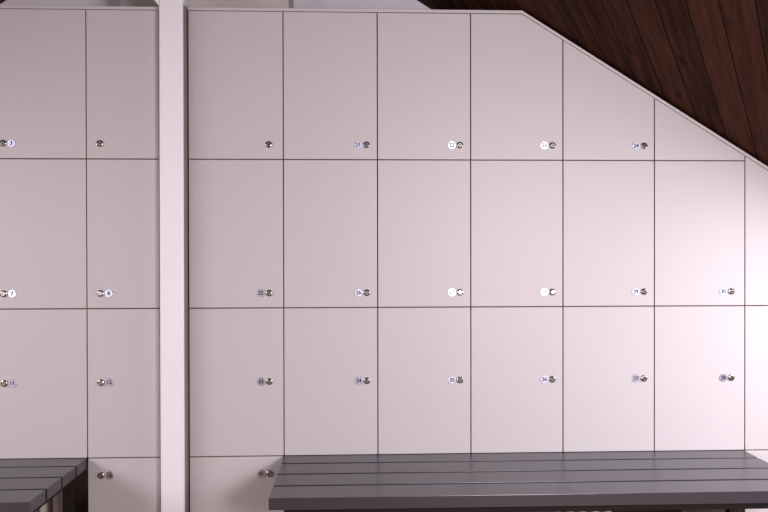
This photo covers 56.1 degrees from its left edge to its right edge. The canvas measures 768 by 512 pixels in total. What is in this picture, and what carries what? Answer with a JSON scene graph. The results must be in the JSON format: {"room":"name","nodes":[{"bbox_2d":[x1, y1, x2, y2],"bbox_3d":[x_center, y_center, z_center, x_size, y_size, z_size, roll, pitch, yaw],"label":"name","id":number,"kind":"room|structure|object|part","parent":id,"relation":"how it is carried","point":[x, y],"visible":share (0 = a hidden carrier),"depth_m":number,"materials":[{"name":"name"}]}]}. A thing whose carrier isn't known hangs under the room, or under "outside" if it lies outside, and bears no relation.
{"room":"changing room","nodes":[
{"label":"changing room","id":0,"kind":"room"},
{"bbox_2d":[0,308,89,458],"bbox_3d":[-1.089,0.400,2.489,0.297,0.469,0.471,0,0,-2],"label":"locker","id":1,"kind":"object","parent":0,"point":[44,351],"visible":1,"depth_m":2.26,"materials":[{"name":"laminate"}]},
{"bbox_2d":[0,159,87,308],"bbox_3d":[-1.090,-0.070,2.486,0.297,0.469,0.471,0,0,-2],"label":"locker","id":2,"kind":"object","parent":1,"relation":"on","point":[43,202],"visible":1,"depth_m":2.26,"materials":[{"name":"laminate"}]},
{"bbox_2d":[0,9,87,159],"bbox_3d":[-1.091,-0.540,2.484,0.297,0.467,0.471,0,0,-2],"label":"locker","id":3,"kind":"object","parent":2,"relation":"on","point":[43,71],"visible":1,"depth_m":2.25,"materials":[{"name":"laminate"}]},
{"bbox_2d":[0,5,158,10],"bbox_3d":[-0.976,-0.779,2.490,0.531,0.010,0.467,0,0,-2],"label":"board","id":4,"kind":"object","parent":3,"relation":"on","point":[1,6],"visible":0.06,"depth_m":2.26,"materials":[{"name":"laminate"}]},
{"bbox_2d":[121,0,293,7],"bbox_3d":[-0.635,-0.912,2.645,0.588,0.251,0.202,0,0,-2],"label":"boxing","id":5,"kind":"object","parent":4,"relation":"on","point":[138,3],"visible":0.02,"depth_m":2.55,"materials":[{"name":"beige paint"}]},
{"bbox_2d":[0,0,430,9],"bbox_3d":[-0.636,-0.177,2.813,6.400,2.557,0.120,0,0,-2],"label":"wall","id":6,"kind":"structure","parent":0,"point":[330,4],"depth_m":2.76,"materials":[{"name":"paint"}]},
{"bbox_2d":[75,458,88,511],"bbox_3d":[-1.549,0.871,2.711,1.197,0.466,0.020,0,0,-2],"label":"panel","id":7,"kind":"object","parent":6,"relation":"attached to","point":[81,481],"visible":0.02,"depth_m":2.72,"materials":[{"name":"brown wood"}]},
{"bbox_2d":[612,510,680,511],"bbox_3d":[0.411,0.867,2.783,1.486,0.466,0.020,0,0,-2],"label":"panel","id":8,"kind":"object","parent":6,"relation":"attached to","point":[646,510],"visible":0.02,"depth_m":2.80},
{"bbox_2d":[284,307,377,454],"bbox_3d":[-0.177,0.398,2.523,0.297,0.469,0.471,0,0,-2],"label":"locker","id":9,"kind":"object","parent":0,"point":[331,404],"visible":0.98,"depth_m":2.29,"materials":[{"name":"laminate"}]},
{"bbox_2d":[284,160,376,306],"bbox_3d":[-0.178,-0.072,2.520,0.297,0.469,0.471,0,0,-2],"label":"locker","id":10,"kind":"object","parent":9,"relation":"on","point":[330,206],"visible":1,"depth_m":2.29,"materials":[{"name":"laminate"}]},
{"bbox_2d":[283,12,376,159],"bbox_3d":[-0.179,-0.541,2.517,0.297,0.467,0.471,0,0,-2],"label":"locker","id":11,"kind":"object","parent":10,"relation":"on","point":[330,58],"visible":0.99,"depth_m":2.29,"materials":[{"name":"laminate"}]},
{"bbox_2d":[377,306,469,453],"bbox_3d":[0.121,0.397,2.534,0.297,0.469,0.471,0,0,-2],"label":"locker","id":12,"kind":"object","parent":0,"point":[423,353],"visible":0.98,"depth_m":2.31,"materials":[{"name":"laminate"}]},
{"bbox_2d":[377,160,469,306],"bbox_3d":[0.120,-0.073,2.531,0.297,0.469,0.471,0,0,-2],"label":"locker","id":13,"kind":"object","parent":12,"relation":"on","point":[423,206],"visible":0.99,"depth_m":2.30,"materials":[{"name":"laminate"}]},
{"bbox_2d":[377,13,469,160],"bbox_3d":[0.119,-0.542,2.528,0.297,0.467,0.471,0,0,-2],"label":"locker","id":14,"kind":"object","parent":13,"relation":"on","point":[423,59],"visible":1,"depth_m":2.30,"materials":[{"name":"laminate"}]},
{"bbox_2d":[469,306,561,452],"bbox_3d":[0.419,0.396,2.545,0.297,0.469,0.471,0,0,-2],"label":"locker","id":15,"kind":"object","parent":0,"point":[516,351],"visible":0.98,"depth_m":2.31,"materials":[{"name":"laminate"}]},
{"bbox_2d":[470,161,561,305],"bbox_3d":[0.418,-0.074,2.542,0.297,0.469,0.471,0,0,-2],"label":"locker","id":16,"kind":"object","parent":15,"relation":"on","point":[516,206],"visible":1,"depth_m":2.31,"materials":[{"name":"laminate"}]},
{"bbox_2d":[469,14,561,160],"bbox_3d":[0.417,-0.543,2.539,0.297,0.467,0.471,0,0,-2],"label":"locker","id":17,"kind":"object","parent":16,"relation":"on","point":[516,63],"visible":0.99,"depth_m":2.31,"materials":[{"name":"laminate"}]},
{"bbox_2d":[417,0,767,165],"bbox_3d":[1.094,-0.481,1.349,3.350,2.217,3.170,0,0,-2],"label":"ceiling","id":18,"kind":"structure","parent":0,"point":[706,59],"depth_m":2.07,"materials":[{"name":"brown wood"}]},
{"bbox_2d":[561,306,653,451],"bbox_3d":[0.717,0.396,2.556,0.297,0.469,0.471,0,0,-2],"label":"locker","id":19,"kind":"object","parent":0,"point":[608,351],"visible":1,"depth_m":2.33,"materials":[{"name":"laminate"}]},
{"bbox_2d":[562,161,653,305],"bbox_3d":[0.716,-0.074,2.553,0.297,0.469,0.471,0,0,-2],"label":"locker","id":20,"kind":"object","parent":19,"relation":"on","point":[608,206],"visible":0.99,"depth_m":2.32,"materials":[{"name":"laminate"}]},
{"bbox_2d":[561,41,653,160],"bbox_3d":[0.715,-0.502,2.550,0.297,0.385,0.471,0,0,-2],"label":"locker","id":21,"kind":"object","parent":20,"relation":"on","point":[606,117],"visible":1,"depth_m":2.32,"materials":[{"name":"laminate"}]},
{"bbox_2d":[653,305,743,450],"bbox_3d":[1.014,0.395,2.567,0.297,0.469,0.471,0,0,-2],"label":"locker","id":22,"kind":"object","parent":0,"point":[699,349],"visible":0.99,"depth_m":2.34,"materials":[{"name":"laminate"}]},
{"bbox_2d":[654,161,743,305],"bbox_3d":[1.014,-0.075,2.564,0.297,0.469,0.471,0,0,-2],"label":"locker","id":23,"kind":"object","parent":22,"relation":"on","point":[699,205],"visible":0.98,"depth_m":2.33,"materials":[{"name":"laminate"}]},
{"bbox_2d":[652,99,743,160],"bbox_3d":[1.013,-0.411,2.565,0.297,0.201,0.465,0,0,-2],"label":"locker","id":24,"kind":"object","parent":23,"relation":"on","point":[676,138],"visible":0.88,"depth_m":2.33,"materials":[{"name":"laminate"}]},
{"bbox_3d":[-0.577,1.161,1.297,6.600,0.100,3.130,0,0,-2],"label":"floor","id":25,"kind":"structure","parent":0,"visible":0},
{"bbox_2d":[0,457,87,511],"bbox_3d":[-1.525,0.873,2.055,1.200,0.471,0.409,0,0,-2],"label":"bench","id":26,"kind":"object","parent":25,"relation":"on","point":[26,484],"visible":1,"depth_m":2.09,"materials":[{"name":"wood"}]},
{"bbox_3d":[-0.981,0.904,2.247,0.030,0.404,0.030,0,0,-2],"label":"leg","id":27,"kind":"part","parent":26,"relation":"part of","materials":[{"name":"metal"}]},
{"bbox_2d":[36,491,61,511],"bbox_3d":[-1.376,0.918,2.401,0.752,0.375,0.107,0,0,-2],"label":"radiator","id":28,"kind":"object","parent":25,"relation":"on","point":[55,504],"visible":0.02,"depth_m":2.37,"materials":[{"name":"metal"}]},
{"bbox_2d":[88,456,160,511],"bbox_3d":[-0.826,0.867,2.502,0.225,0.465,0.471,0,0,-2],"label":"locker","id":29,"kind":"object","parent":25,"relation":"on","point":[115,484],"visible":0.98,"depth_m":2.27,"materials":[{"name":"laminate"}]},
{"bbox_2d":[88,308,160,457],"bbox_3d":[-0.827,0.399,2.499,0.225,0.469,0.471,0,0,-2],"label":"locker","id":30,"kind":"object","parent":29,"relation":"on","point":[124,343],"visible":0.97,"depth_m":2.27,"materials":[{"name":"laminate"}]},
{"bbox_2d":[87,159,159,307],"bbox_3d":[-0.828,-0.071,2.496,0.225,0.469,0.471,0,0,-2],"label":"locker","id":31,"kind":"object","parent":30,"relation":"on","point":[123,196],"visible":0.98,"depth_m":2.27,"materials":[{"name":"laminate"}]},
{"bbox_2d":[86,10,158,159],"bbox_3d":[-0.829,-0.540,2.493,0.225,0.467,0.471,0,0,-2],"label":"locker","id":32,"kind":"object","parent":31,"relation":"on","point":[122,46],"visible":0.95,"depth_m":2.26,"materials":[{"name":"laminate"}]},
{"bbox_2d":[154,0,190,511],"bbox_3d":[-0.779,-0.145,2.275,0.318,2.500,0.095,0,0,-2],"label":"post","id":33,"kind":"object","parent":25,"relation":"on","point":[174,159],"visible":0.87,"depth_m":2.23,"materials":[{"name":"white paint"}]},
{"bbox_2d":[190,454,284,511],"bbox_3d":[-0.474,0.866,2.515,0.297,0.465,0.471,0,0,-2],"label":"locker","id":34,"kind":"object","parent":25,"relation":"on","point":[217,483],"visible":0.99,"depth_m":2.28,"materials":[{"name":"laminate"}]},
{"bbox_2d":[189,307,284,455],"bbox_3d":[-0.475,0.398,2.512,0.297,0.469,0.471,0,0,-2],"label":"locker","id":35,"kind":"object","parent":34,"relation":"on","point":[237,354],"visible":1,"depth_m":2.28,"materials":[{"name":"laminate"}]},
{"bbox_2d":[189,160,283,307],"bbox_3d":[-0.476,-0.072,2.509,0.297,0.469,0.471,0,0,-2],"label":"locker","id":36,"kind":"object","parent":35,"relation":"on","point":[236,207],"visible":0.98,"depth_m":2.28,"materials":[{"name":"laminate"}]},
{"bbox_2d":[188,11,283,159],"bbox_3d":[-0.477,-0.541,2.506,0.297,0.467,0.471,0,0,-2],"label":"locker","id":37,"kind":"object","parent":36,"relation":"on","point":[236,58],"visible":0.97,"depth_m":2.28,"materials":[{"name":"laminate"}]},
{"bbox_2d":[188,7,767,169],"bbox_3d":[0.417,-0.464,2.543,2.087,0.646,0.467,0,0,-2],"label":"board","id":38,"kind":"object","parent":37,"relation":"on","point":[377,11],"visible":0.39,"depth_m":2.31,"materials":[{"name":"laminate"}]},
{"bbox_2d":[269,450,767,511],"bbox_3d":[0.433,0.869,2.127,1.487,0.471,0.409,0,0,-2],"label":"bench","id":39,"kind":"object","parent":25,"relation":"on","point":[729,480],"visible":1,"depth_m":2.02,"materials":[{"name":"wood"}]},
{"bbox_3d":[0.438,0.683,1.988,1.419,0.035,0.030,0,0,-2],"label":"rail","id":40,"kind":"part","parent":39,"relation":"part of","materials":[{"name":"metal"}]},
{"bbox_3d":[1.121,0.899,2.324,0.030,0.404,0.030,0,0,-2],"label":"leg","id":41,"kind":"part","parent":39,"relation":"part of","materials":[{"name":"metal"}]},
{"bbox_2d":[580,511,611,511],"bbox_3d":[0.447,0.914,2.468,0.665,0.375,0.107,0,0,-2],"label":"radiator","id":42,"kind":"object","parent":25,"relation":"on","point":[580,511],"visible":0.02,"depth_m":2.43,"materials":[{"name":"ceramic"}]},
{"bbox_2d":[681,449,767,511],"bbox_3d":[1.313,0.863,2.581,0.297,0.465,0.471,0,0,-2],"label":"locker","id":43,"kind":"object","parent":25,"relation":"on","point":[762,454],"visible":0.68,"depth_m":2.35,"materials":[{"name":"laminate"}]},
{"bbox_2d":[741,305,767,449],"bbox_3d":[1.312,0.395,2.578,0.297,0.469,0.471,0,0,-2],"label":"locker","id":44,"kind":"object","parent":43,"relation":"on","point":[755,316],"visible":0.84,"depth_m":2.35,"materials":[{"name":"laminate"}]},
{"bbox_2d":[743,156,767,304],"bbox_3d":[1.312,-0.084,2.575,0.297,0.486,0.471,0,0,-2],"label":"locker","id":45,"kind":"object","parent":44,"relation":"on","point":[755,176],"visible":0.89,"depth_m":2.34,"materials":[{"name":"laminate"}]},
{"bbox_3d":[1.321,0.864,2.361,0.295,0.463,0.018,0,0,-2],"label":"door","id":46,"kind":"part","parent":43,"relation":"part of","materials":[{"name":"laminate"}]}
]}

